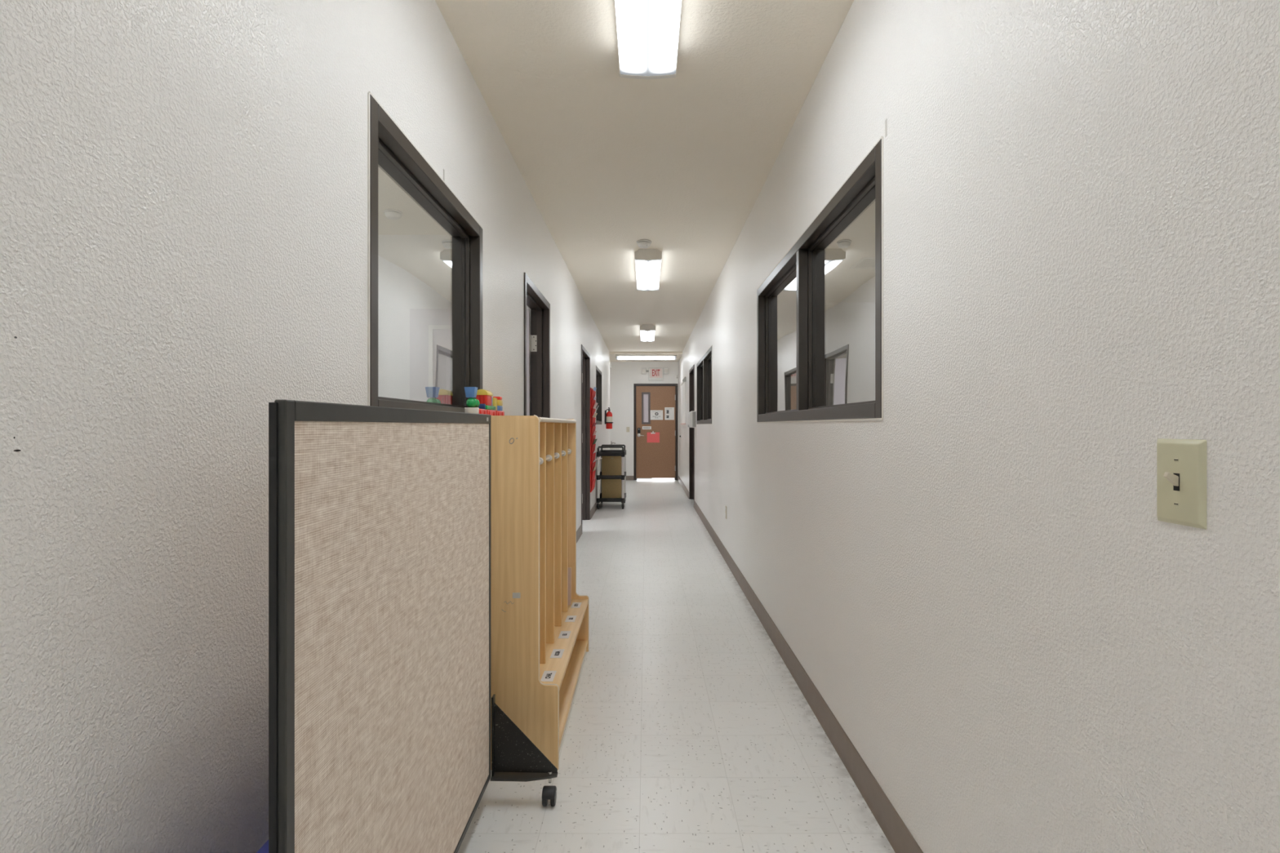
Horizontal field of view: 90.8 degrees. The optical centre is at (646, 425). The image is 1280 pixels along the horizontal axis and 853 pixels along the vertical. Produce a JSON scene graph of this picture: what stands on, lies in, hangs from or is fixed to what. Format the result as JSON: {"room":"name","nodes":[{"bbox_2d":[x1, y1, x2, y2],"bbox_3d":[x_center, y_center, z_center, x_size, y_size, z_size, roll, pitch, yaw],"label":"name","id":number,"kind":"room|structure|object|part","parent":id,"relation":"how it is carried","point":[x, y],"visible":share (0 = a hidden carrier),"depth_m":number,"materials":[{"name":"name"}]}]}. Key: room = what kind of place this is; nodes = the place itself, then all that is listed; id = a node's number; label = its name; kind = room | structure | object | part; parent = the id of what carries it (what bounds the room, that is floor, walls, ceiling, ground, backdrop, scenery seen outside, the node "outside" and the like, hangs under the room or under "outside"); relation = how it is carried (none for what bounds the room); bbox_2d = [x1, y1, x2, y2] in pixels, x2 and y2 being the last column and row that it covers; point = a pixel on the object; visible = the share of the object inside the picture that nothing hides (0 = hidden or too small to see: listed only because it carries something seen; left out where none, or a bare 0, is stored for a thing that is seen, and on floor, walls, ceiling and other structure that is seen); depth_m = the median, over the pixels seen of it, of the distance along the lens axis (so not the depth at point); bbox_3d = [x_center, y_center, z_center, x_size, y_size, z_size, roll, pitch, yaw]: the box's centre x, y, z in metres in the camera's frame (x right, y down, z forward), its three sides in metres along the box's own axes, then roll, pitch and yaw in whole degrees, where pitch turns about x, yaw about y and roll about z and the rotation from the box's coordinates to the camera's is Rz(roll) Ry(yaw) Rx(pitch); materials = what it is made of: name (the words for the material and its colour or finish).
{"room":"school corridor","nodes":[
{"label":"school corridor","id":0,"kind":"room"},
{"bbox_2d":[0,0,609,852],"bbox_3d":[-0.812,-0.147,4.525,0.120,2.775,17.050,0,0,0],"label":"wall","id":1,"kind":"structure","parent":0,"point":[184,183],"depth_m":1.02,"materials":[{"name":"paint"}]},
{"bbox_2d":[367,91,482,413],"bbox_3d":[-0.812,-0.462,2.294,0.132,0.888,1.184,0,0,0],"label":"window","id":2,"kind":"structure","parent":1,"relation":"in","point":[424,246],"depth_m":2.19,"materials":[{"name":"brown metal"}]},
{"bbox_3d":[-0.812,-0.463,2.294,0.006,0.775,1.072,0,0,0],"label":"glass pane","id":3,"kind":"part","parent":2,"relation":"part of","materials":[{"name":"clear glass"}]},
{"bbox_2d":[524,272,550,417],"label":"door","id":4,"kind":"structure","parent":1,"relation":"in","point":[538,343],"depth_m":4.82,"materials":[{"name":"black metal"}]},
{"bbox_2d":[581,344,590,524],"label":"door","id":5,"kind":"structure","parent":1,"relation":"in","point":[585,356],"depth_m":8.32,"materials":[{"name":"black metal"}]},
{"bbox_2d":[576,501,600,542],"bbox_3d":[-0.744,1.190,4.525,0.016,0.101,17.050,0,0,0],"label":"baseboard","id":6,"kind":"structure","parent":1,"relation":"attached to","point":[579,532],"depth_m":7.28,"materials":[{"name":"plastic"}]},
{"bbox_2d":[590,387,595,492],"bbox_3d":[-0.733,0.190,8.713,0.034,1.410,0.505,0,0,0],"label":"pocket chart","id":7,"kind":"object","parent":1,"relation":"attached to","point":[593,393],"visible":0.82,"depth_m":8.52,"materials":[{"name":"red fabric"}]},
{"bbox_2d":[595,365,601,424],"bbox_3d":[-0.812,-0.462,10.010,0.132,0.888,1.232,0,0,0],"label":"window","id":8,"kind":"structure","parent":1,"relation":"in","point":[598,373],"depth_m":10.56,"materials":[{"name":"brown metal"}]},
{"bbox_3d":[-0.812,-0.463,10.010,0.006,0.775,1.120,0,0,0],"label":"glass pane","id":9,"kind":"part","parent":8,"relation":"part of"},
{"bbox_2d":[604,407,613,428],"bbox_3d":[-0.678,-0.140,11.475,0.153,0.389,0.158,0,0,-31],"label":"fire extinguisher","id":10,"kind":"object","parent":1,"relation":"attached to","point":[608,415],"visible":1,"depth_m":11.45,"materials":[{"name":"red metal"}]},
{"bbox_2d":[377,305,530,415],"bbox_3d":[-2.236,-0.147,5.050,2.728,2.775,0.100,0,0,0],"label":"wall","id":11,"kind":"structure","parent":0,"point":[527,307],"depth_m":5.00,"materials":[{"name":"paint"}]},
{"bbox_2d":[609,361,678,479],"bbox_3d":[-0.555,-0.138,14.475,2.890,2.755,0.150,0,0,0],"label":"wall","id":12,"kind":"structure","parent":0,"point":[623,375],"depth_m":14.40,"materials":[{"name":"paint"}]},
{"bbox_2d":[609,440,620,449],"bbox_3d":[-0.780,0.510,14.240,0.380,0.340,0.321,0,0,0],"label":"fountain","id":13,"kind":"object","parent":12,"relation":"attached to","point":[611,442],"visible":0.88,"depth_m":14.19,"materials":[{"name":"white plastic"}]},
{"bbox_2d":[609,444,620,449],"bbox_3d":[-0.780,0.545,14.240,0.380,0.270,0.321,0,0,0],"label":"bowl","id":14,"kind":"object","parent":13,"relation":"on","point":[610,444],"depth_m":14.10,"materials":[{"name":"white plastic"}]},
{"bbox_2d":[626,475,633,479],"bbox_3d":[-1.117,1.190,14.392,1.667,0.101,0.016,0,0,0],"label":"baseboard","id":15,"kind":"structure","parent":12,"relation":"attached to","point":[628,477],"depth_m":14.39,"materials":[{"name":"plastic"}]},
{"bbox_2d":[641,367,668,380],"bbox_3d":[0.199,-1.181,14.356,0.617,0.287,0.088,0,0,0],"label":"exit sign","id":16,"kind":"object","parent":12,"relation":"attached to","point":[655,373],"visible":1,"depth_m":14.35,"materials":[{"name":"white plastic"}]},
{"bbox_2d":[641,368,648,373],"bbox_3d":[-0.027,-1.250,14.349,0.166,0.130,0.074,0,0,0],"label":"lamp","id":17,"kind":"object","parent":16,"relation":"attached to","point":[644,371],"depth_m":14.31,"materials":[{"name":"grey plastic"}]},
{"bbox_2d":[663,368,668,373],"bbox_3d":[0.452,-1.250,14.348,0.110,0.130,0.065,0,0,0],"label":"lamp","id":18,"kind":"object","parent":16,"relation":"attached to","point":[665,370],"depth_m":14.32,"materials":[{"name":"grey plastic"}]},
{"bbox_2d":[633,383,677,479],"bbox_3d":[0.220,0.138,14.452,1.005,2.205,0.217,0,0,0],"label":"door","id":19,"kind":"structure","parent":12,"relation":"in","point":[651,460],"depth_m":14.41,"materials":[{"name":"brown laminate"}]},
{"bbox_3d":[-0.005,-0.405,14.428,0.130,0.660,0.008,0,0,0],"label":"vision glass","id":20,"kind":"part","parent":19,"relation":"part of","materials":[{"name":"clear glass"}]},
{"bbox_3d":[-0.005,-0.405,14.408,0.198,0.728,0.016,0,0,0],"label":"vision frame","id":21,"kind":"part","parent":19,"relation":"part of","materials":[{"name":"grey metal"}]},
{"bbox_2d":[642,426,651,429],"bbox_3d":[0.013,0.044,14.411,0.207,0.070,0.003,0,0,0],"label":"door sign","id":22,"kind":"object","parent":19,"relation":"attached to","point":[643,427],"visible":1,"depth_m":14.41,"materials":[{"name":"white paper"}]},
{"bbox_2d":[647,431,659,442],"bbox_3d":[0.162,0.250,14.404,0.288,0.261,0.016,0,0,0],"label":"clipboard","id":23,"kind":"object","parent":19,"relation":"attached to","point":[652,437],"visible":1,"depth_m":14.41,"materials":[{"name":"red plastic"}]},
{"bbox_2d":[650,410,662,419],"bbox_3d":[0.238,-0.248,14.409,0.291,0.222,0.017,0,0,0],"label":"notice","id":24,"kind":"object","parent":19,"relation":"attached to","point":[655,415],"visible":1,"depth_m":14.41,"materials":[{"name":"white paper"}]},
{"bbox_2d":[664,407,674,419],"bbox_3d":[0.533,-0.281,14.410,0.218,0.287,0.003,0,0,0],"label":"notice","id":25,"kind":"object","parent":19,"relation":"attached to","point":[668,411],"visible":1,"depth_m":14.41,"materials":[{"name":"white paper"}]},
{"bbox_2d":[435,0,853,361],"bbox_3d":[0.000,-1.550,5.225,7.600,0.170,18.650,0,0,0],"label":"ceiling","id":26,"kind":"structure","parent":0,"point":[609,162],"depth_m":3.15,"materials":[{"name":"paint"}]},
{"bbox_2d":[636,239,651,248],"bbox_3d":[-0.017,-1.491,5.180,0.124,0.048,0.124,0,0,0],"label":"smoke detector","id":27,"kind":"object","parent":26,"relation":"attached to","point":[643,243],"visible":1,"depth_m":5.14,"materials":[{"name":"white plastic"}]},
{"bbox_2d":[615,355,676,359],"bbox_3d":[0.000,-1.419,13.060,1.268,0.093,0.234,0,0,0],"label":"ceiling light","id":28,"kind":"object","parent":26,"relation":"attached to","point":[617,357],"visible":1,"depth_m":12.95,"materials":[{"name":"plastic"}]},
{"bbox_2d":[640,324,655,342],"bbox_3d":[0.022,-1.468,10.050,0.234,0.093,1.268,0,0,0],"label":"ceiling light","id":29,"kind":"object","parent":26,"relation":"attached to","point":[646,331],"visible":1,"depth_m":9.72,"materials":[{"name":"plastic"}]},
{"bbox_2d":[640,330,655,342],"bbox_3d":[0.022,-1.455,10.050,0.226,0.060,1.224,0,0,0],"label":"diffuser","id":30,"kind":"object","parent":29,"relation":"attached to","point":[646,335],"depth_m":10.01,"materials":[{"name":"white plastic"}]},
{"bbox_2d":[614,0,681,79],"bbox_3d":[0.007,-1.468,1.955,0.234,0.093,1.268,0,0,0],"label":"ceiling light","id":31,"kind":"object","parent":26,"relation":"attached to","point":[648,30],"visible":1,"depth_m":2.32,"materials":[{"name":"plastic"}]},
{"bbox_2d":[634,248,662,291],"bbox_3d":[0.018,-1.468,6.030,0.234,0.093,1.268,0,0,0],"label":"ceiling light","id":32,"kind":"object","parent":26,"relation":"attached to","point":[647,261],"visible":1,"depth_m":5.73,"materials":[{"name":"plastic"}]},
{"bbox_2d":[635,259,661,290],"bbox_3d":[0.018,-1.455,6.030,0.226,0.060,1.224,0,0,0],"label":"diffuser","id":33,"kind":"object","parent":32,"relation":"attached to","point":[647,271],"depth_m":5.94,"materials":[{"name":"white plastic"}]},
{"bbox_2d":[457,480,895,852],"bbox_3d":[0.000,1.300,5.225,7.600,0.120,18.650,0,0,0],"label":"floor","id":34,"kind":"structure","parent":0,"point":[687,730],"depth_m":2.53,"materials":[{"name":"tile"}]},
{"bbox_2d":[256,839,268,852],"bbox_3d":[-0.582,0.948,1.175,0.040,0.585,0.750,0,0,0],"label":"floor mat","id":35,"kind":"object","parent":34,"relation":"on","point":[264,848],"visible":0.02,"depth_m":0.98,"materials":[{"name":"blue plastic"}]},
{"bbox_2d":[268,400,557,852],"bbox_3d":[-0.506,0.601,1.489,0.426,1.277,1.210,0,0,0],"label":"divider","id":36,"kind":"object","parent":34,"relation":"on","point":[380,517],"visible":1,"depth_m":1.20,"materials":[{"name":"beige fabric"}]},
{"bbox_3d":[-0.524,0.552,0.888,0.011,1.171,0.006,0,0,0],"label":"trim","id":37,"kind":"part","parent":36,"relation":"part of","materials":[{"name":"black plastic"}]},
{"bbox_3d":[-0.516,0.561,1.478,0.012,1.143,1.141,0,0,0],"label":"fabric panel","id":38,"kind":"part","parent":36,"relation":"part of","materials":[{"name":"beige fabric"}]},
{"bbox_3d":[-0.400,1.151,2.070,0.214,0.006,0.048,0,0,0],"label":"foot plate","id":39,"kind":"part","parent":36,"relation":"part of","materials":[{"name":"black metal"}]},
{"bbox_2d":[542,785,556,799],"bbox_3d":[-0.317,1.193,2.062,0.042,0.026,0.052,0,0,0],"label":"caster wheel","id":40,"kind":"object","parent":36,"relation":"attached to","point":[548,792],"depth_m":2.05,"materials":[{"name":"rubber"}]},
{"bbox_2d":[490,414,588,769],"bbox_3d":[-0.528,0.600,2.874,0.427,1.280,1.212,0,0,0],"label":"locker","id":41,"kind":"object","parent":34,"relation":"on","point":[540,641],"visible":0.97,"depth_m":2.27,"materials":[{"name":"brown wood"}]},
{"bbox_2d":[464,386,487,414],"bbox_3d":[-0.718,-0.097,2.664,0.066,0.129,0.141,0,0,0],"label":"blocks","id":42,"kind":"object","parent":41,"relation":"on","point":[473,403],"visible":0.73,"depth_m":2.61,"materials":[{"name":"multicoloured plastic"}]},
{"bbox_3d":[-0.720,-0.057,2.599,0.059,0.038,0.010,0,0,0],"label":"plate","id":43,"kind":"part","parent":42,"relation":"part of","materials":[{"name":"white plastic"}]},
{"bbox_2d":[475,389,495,415],"bbox_3d":[-0.718,-0.097,2.821,0.065,0.129,0.167,0,0,0],"label":"wagon","id":44,"kind":"object","parent":41,"relation":"on","point":[484,397],"visible":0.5,"depth_m":2.77,"materials":[{"name":"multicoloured plastic"}]},
{"bbox_2d":[492,396,504,415],"bbox_3d":[-0.718,-0.086,2.994,0.065,0.108,0.163,0,0,0],"label":"blocks","id":45,"kind":"object","parent":41,"relation":"on","point":[497,402],"visible":0.43,"depth_m":2.99,"materials":[{"name":"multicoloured plastic"}]},
{"bbox_3d":[-0.530,0.602,2.279,0.424,1.277,0.018,0,0,0],"label":"panel","id":46,"kind":"part","parent":41,"relation":"part of","materials":[{"name":"brown wood"}]},
{"bbox_3d":[-0.530,0.602,3.471,0.424,1.277,0.018,0,0,0],"label":"panel","id":47,"kind":"part","parent":41,"relation":"part of","materials":[{"name":"brown wood"}]},
{"bbox_2d":[596,444,626,509],"bbox_3d":[-0.531,0.771,9.776,0.418,0.938,0.838,0,0,0],"label":"utility cart","id":48,"kind":"object","parent":34,"relation":"on","point":[622,453],"visible":0.98,"depth_m":9.40,"materials":[{"name":"black plastic"}]},
{"bbox_3d":[-0.714,0.780,9.421,0.041,0.720,0.041,0,0,0],"label":"leg","id":49,"kind":"part","parent":48,"relation":"part of","materials":[{"name":"metal"}]},
{"bbox_3d":[-0.714,0.780,10.139,0.041,0.720,0.041,0,0,0],"label":"leg","id":50,"kind":"part","parent":48,"relation":"part of","materials":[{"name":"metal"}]},
{"bbox_3d":[-0.531,0.357,9.395,0.392,0.110,0.060,0,0,0],"label":"handle","id":51,"kind":"part","parent":48,"relation":"part of","materials":[{"name":"black plastic"}]},
{"bbox_2d":[601,479,621,497],"bbox_3d":[-0.526,0.965,9.950,0.328,0.316,0.300,0,0,0],"label":"cardboard box","id":52,"kind":"object","parent":48,"relation":"on","point":[611,488],"visible":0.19,"depth_m":9.80,"materials":[{"name":"brown cardboard"}]},
{"bbox_2d":[601,456,621,475],"bbox_3d":[-0.526,0.623,9.949,0.328,0.312,0.302,0,0,0],"label":"cardboard box","id":53,"kind":"object","parent":48,"relation":"on","point":[611,465],"visible":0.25,"depth_m":9.80,"materials":[{"name":"brown cardboard"}]},
{"bbox_2d":[596,493,626,502],"bbox_3d":[-0.531,1.113,9.780,0.418,0.069,0.770,0,0,0],"label":"tray","id":54,"kind":"object","parent":48,"relation":"on","point":[599,499],"depth_m":9.40,"materials":[{"name":"black plastic"}]},
{"bbox_2d":[596,471,626,479],"bbox_3d":[-0.531,0.769,9.780,0.418,0.069,0.770,0,0,0],"label":"tray","id":55,"kind":"object","parent":48,"relation":"on","point":[599,476],"depth_m":9.40,"materials":[{"name":"black plastic"}]},
{"bbox_2d":[596,449,626,457],"bbox_3d":[-0.531,0.424,9.780,0.418,0.076,0.770,0,0,0],"label":"tray","id":56,"kind":"object","parent":48,"relation":"on","point":[622,453],"depth_m":9.40,"materials":[{"name":"black plastic"}]},
{"bbox_3d":[-0.531,0.357,10.165,0.392,0.110,0.060,0,0,0],"label":"handle","id":57,"kind":"part","parent":48,"relation":"part of","materials":[{"name":"black plastic"}]},
{"bbox_3d":[-0.348,0.780,9.421,0.041,0.720,0.041,0,0,0],"label":"leg","id":58,"kind":"part","parent":48,"relation":"part of","materials":[{"name":"metal"}]},
{"bbox_3d":[-0.348,0.780,10.139,0.041,0.720,0.041,0,0,0],"label":"leg","id":59,"kind":"part","parent":48,"relation":"part of","materials":[{"name":"metal"}]},
{"bbox_2d":[678,0,1279,852],"bbox_3d":[0.800,-0.147,5.225,0.120,2.775,18.450,0,0,0],"label":"wall","id":60,"kind":"structure","parent":0,"point":[980,580],"depth_m":1.19,"materials":[{"name":"paint"}]},
{"bbox_2d":[680,377,686,424],"bbox_3d":[0.708,-0.469,12.307,0.065,0.882,1.265,0,0,0],"label":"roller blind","id":61,"kind":"object","parent":60,"relation":"attached to","point":[684,380],"visible":1,"depth_m":12.21,"materials":[{"name":"white fabric"}]},
{"bbox_2d":[688,364,694,500],"bbox_3d":[0.803,0.147,10.205,0.143,2.185,1.050,0,0,0],"label":"door","id":62,"kind":"structure","parent":60,"relation":"in","point":[691,372],"depth_m":10.68,"materials":[{"name":"brown wood"}]},
{"bbox_2d":[688,411,695,427],"bbox_3d":[0.687,-0.099,9.507,0.107,0.247,0.226,0,0,0],"label":"wall dispenser","id":63,"kind":"object","parent":60,"relation":"attached to","point":[691,416],"visible":1,"depth_m":9.40,"materials":[{"name":"white plastic"}]},
{"bbox_2d":[696,345,712,424],"bbox_3d":[0.800,-0.462,8.115,0.132,0.888,2.122,0,0,0],"label":"window","id":64,"kind":"structure","parent":60,"relation":"in","point":[704,366],"depth_m":8.07,"materials":[{"name":"brown metal"}]},
{"bbox_3d":[0.800,-0.463,8.623,0.006,0.775,0.995,0,0,0],"label":"glass pane","id":65,"kind":"part","parent":64,"relation":"part of","materials":[{"name":"clear glass"}]},
{"bbox_3d":[0.800,-0.463,7.593,0.006,0.775,0.965,0,0,0],"label":"glass pane","id":66,"kind":"part","parent":64,"relation":"part of","materials":[{"name":"glass"}]},
{"bbox_2d":[724,505,726,519],"bbox_3d":[0.736,0.797,5.820,0.008,0.116,0.070,0,0,0],"label":"wall outlet","id":67,"kind":"object","parent":60,"relation":"attached to","point":[725,505],"visible":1,"depth_m":5.79,"materials":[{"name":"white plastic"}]},
{"bbox_2d":[678,475,923,852],"bbox_3d":[0.732,1.190,5.200,0.016,0.101,18.400,0,0,0],"label":"baseboard","id":68,"kind":"structure","parent":60,"relation":"attached to","point":[901,840],"depth_m":2.46,"materials":[{"name":"plastic"}]},
{"bbox_2d":[756,136,883,422],"bbox_3d":[0.800,-0.462,3.075,0.132,0.888,2.218,0,0,0],"label":"window","id":69,"kind":"structure","parent":60,"relation":"in","point":[820,310],"depth_m":2.70,"materials":[{"name":"brown metal"}]},
{"bbox_3d":[0.800,-0.463,3.607,0.006,0.775,1.043,0,0,0],"label":"glass pane","id":70,"kind":"part","parent":69,"relation":"part of","materials":[{"name":"clear glass"}]},
{"bbox_3d":[0.800,-0.463,2.529,0.006,0.775,1.013,0,0,0],"label":"glass pane","id":71,"kind":"part","parent":69,"relation":"part of","materials":[{"name":"clear glass"}]},
{"bbox_2d":[884,118,887,137],"bbox_3d":[0.740,-0.918,1.943,0.002,0.052,0.012,0,0,0],"label":"strip","id":72,"kind":"object","parent":60,"relation":"attached to","point":[886,121],"visible":1,"depth_m":1.94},
{"bbox_2d":[1156,438,1206,528],"bbox_3d":[0.729,0.077,0.872,0.023,0.118,0.080,0,0,0],"label":"light switch","id":73,"kind":"object","parent":60,"relation":"attached to","point":[1181,464],"visible":1,"depth_m":0.86,"materials":[{"name":"beige plastic"}]},
{"label":"outside","id":74,"kind":"structure","parent":0,"visible":0},
{"bbox_2d":[636,478,674,479],"bbox_3d":[0.000,1.310,18.975,12.000,0.100,8.850,0,0,0],"label":"pavement","id":75,"kind":"structure","parent":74,"point":[637,478],"depth_m":14.92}
]}

